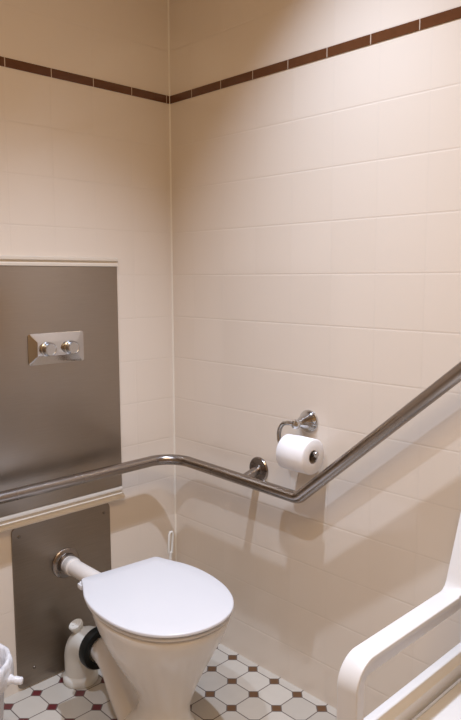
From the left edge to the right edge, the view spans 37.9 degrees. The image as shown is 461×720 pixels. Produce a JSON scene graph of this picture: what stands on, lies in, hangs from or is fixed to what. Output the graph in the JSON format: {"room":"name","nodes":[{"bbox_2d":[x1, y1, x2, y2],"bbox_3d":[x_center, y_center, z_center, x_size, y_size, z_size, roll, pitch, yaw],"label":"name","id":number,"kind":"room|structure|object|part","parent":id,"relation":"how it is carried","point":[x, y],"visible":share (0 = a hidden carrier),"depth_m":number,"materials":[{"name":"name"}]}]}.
{"room":"public restroom","nodes":[
{"label":"public restroom","id":0,"kind":"room"},
{"bbox_2d":[0,0,174,697],"bbox_3d":[-1.073,-0.287,1.675,2.500,2.800,0.100,-7,10,-44],"label":"wall","id":1,"kind":"structure","parent":0,"point":[85,170],"depth_m":2.22,"materials":[{"name":"beige tile"}]},
{"bbox_2d":[11,503,110,688],"bbox_3d":[-0.549,0.775,2.238,0.363,0.541,0.007,-7,10,-44],"label":"cover plate","id":2,"kind":"object","parent":1,"relation":"attached to","point":[46,604],"visible":0.72,"depth_m":2.19,"materials":[{"name":"metal"}]},
{"bbox_2d":[52,548,100,580],"bbox_3d":[-0.448,0.685,2.125,0.100,0.100,0.285,-7,10,-44],"label":"pipe","id":3,"kind":"object","parent":2,"relation":"attached to","point":[66,563],"visible":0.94,"depth_m":2.18,"materials":[{"name":"plastic"}]},
{"bbox_2d":[0,255,124,532],"bbox_3d":[-0.644,0.103,2.052,0.747,0.836,0.025,-7,10,-44],"label":"wall panel","id":4,"kind":"object","parent":1,"relation":"attached to","point":[57,420],"visible":1,"depth_m":2.14,"materials":[{"name":"metal"}]},
{"bbox_2d":[27,331,83,365],"bbox_3d":[-0.540,-0.037,2.116,0.196,0.098,0.034,-7,10,-44],"label":"flush plate","id":5,"kind":"object","parent":4,"relation":"attached to","point":[56,347],"visible":1,"depth_m":2.12,"materials":[{"name":"silver metal"}]},
{"bbox_3d":[-0.650,-0.297,2.007,0.747,0.029,0.013,-7,10,-44],"label":"trim","id":6,"kind":"part","parent":4,"relation":"part of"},
{"bbox_3d":[-0.644,0.496,2.098,0.743,0.045,0.025,-7,10,-44],"label":"trim","id":7,"kind":"part","parent":4,"relation":"part of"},
{"bbox_2d":[0,56,168,103],"bbox_3d":[-1.039,-0.817,1.573,2.300,0.026,0.002,-7,10,-44],"label":"trim","id":8,"kind":"structure","parent":1,"relation":"attached to","point":[5,62],"depth_m":2.12,"materials":[{"name":"brown tile"}]},
{"bbox_2d":[167,0,176,561],"bbox_3d":[-0.213,-0.382,2.432,0.004,2.800,0.004,-7,10,-44],"label":"trim","id":9,"kind":"structure","parent":1,"relation":"attached to","point":[167,0],"depth_m":2.44,"materials":[{"name":"beige plastic"}]},
{"bbox_2d":[3,643,336,719],"bbox_3d":[-0.092,1.272,0.854,2.500,0.100,2.900,-7,10,-44],"label":"floor","id":10,"kind":"structure","parent":0,"point":[231,686],"depth_m":2.11,"materials":[{"name":"tile"}]},
{"bbox_2d":[0,643,23,719],"bbox_3d":[-0.691,0.950,1.777,0.228,0.318,0.230,-7,10,-44],"label":"waste bin","id":11,"kind":"object","parent":10,"relation":"on","point":[7,677],"visible":1,"depth_m":1.76,"materials":[{"name":"white plastic"}]},
{"bbox_2d":[63,619,100,688],"bbox_3d":[-0.468,0.949,2.186,0.134,0.217,0.179,-7,10,-44],"label":"connector","id":12,"kind":"object","parent":10,"relation":"on","point":[81,671],"visible":0.77,"depth_m":2.16,"materials":[{"name":"white plastic"}]},
{"bbox_2d":[77,557,233,719],"bbox_3d":[-0.227,0.875,1.930,0.368,0.466,0.558,-6,9,-38],"label":"toilet","id":13,"kind":"object","parent":10,"relation":"on","point":[160,622],"visible":1,"depth_m":1.79,"materials":[{"name":"white ceramic"}]},
{"bbox_3d":[-0.196,0.654,1.862,0.368,0.011,0.455,-6,9,-38],"label":"lid","id":14,"kind":"part","parent":13,"relation":"part of","materials":[{"name":"white plastic"}]},
{"bbox_3d":[-0.196,0.668,1.864,0.358,0.012,0.446,-6,9,-38],"label":"seat","id":15,"kind":"part","parent":13,"relation":"part of","materials":[{"name":"white plastic"}]},
{"bbox_2d":[167,531,173,559],"bbox_3d":[-0.225,0.822,2.418,0.096,0.412,0.096,-7,10,-44],"label":"toilet brush","id":16,"kind":"object","parent":10,"relation":"on","point":[171,533],"visible":0.24,"depth_m":2.41,"materials":[{"name":"white plastic"}]},
{"bbox_2d":[336,513,460,719],"bbox_3d":[0.584,0.697,1.293,0.597,0.929,0.522,-7,10,-44],"label":"chair","id":17,"kind":"object","parent":10,"relation":"on","point":[366,657],"visible":1,"depth_m":1.41,"materials":[{"name":"white plastic"}]},
{"bbox_3d":[0.403,0.645,1.444,0.516,0.204,0.046,-7,10,-44],"label":"armrest","id":18,"kind":"part","parent":17,"relation":"part of","materials":[{"name":"white plastic"}]},
{"bbox_3d":[0.561,0.777,1.280,0.488,0.030,0.424,-7,10,-44],"label":"seat","id":19,"kind":"part","parent":17,"relation":"part of","materials":[{"name":"white plastic"}]},
{"bbox_3d":[0.729,0.383,1.397,0.190,0.333,0.522,-7,10,-44],"label":"backrest","id":20,"kind":"part","parent":17,"relation":"part of","materials":[{"name":"white plastic"}]},
{"bbox_2d":[169,0,460,719],"bbox_3d":[0.798,-0.268,1.471,0.100,2.800,2.800,-7,10,-44],"label":"wall","id":21,"kind":"structure","parent":0,"point":[316,205],"depth_m":1.98,"materials":[{"name":"beige tile"}]},
{"bbox_2d":[0,361,460,504],"bbox_3d":[-0.114,0.090,1.906,1.838,0.719,0.884,0,7,5],"label":"grab rail","id":22,"kind":"object","parent":21,"relation":"attached to","point":[254,478],"visible":1,"depth_m":2.01,"materials":[{"name":"metal"}]},
{"bbox_2d":[277,410,318,457],"bbox_3d":[0.218,0.214,2.004,0.080,0.120,0.156,-7,10,-44],"label":"toilet roll holder","id":23,"kind":"object","parent":21,"relation":"attached to","point":[307,421],"visible":0.78,"depth_m":2.01,"materials":[{"name":"silver metal"}]},
{"bbox_2d":[276,434,323,474],"bbox_3d":[0.205,0.278,1.982,0.106,0.106,0.103,-7,10,-44],"label":"toilet roll","id":24,"kind":"object","parent":23,"relation":"on","point":[293,452],"visible":0.96,"depth_m":1.95,"materials":[{"name":"paper"}]},
{"bbox_2d":[170,6,460,103],"bbox_3d":[0.726,-0.803,1.406,0.002,0.026,2.698,-7,10,-44],"label":"trim","id":25,"kind":"structure","parent":21,"relation":"attached to","point":[455,13],"depth_m":1.86,"materials":[{"name":"brown tile"}]}
]}

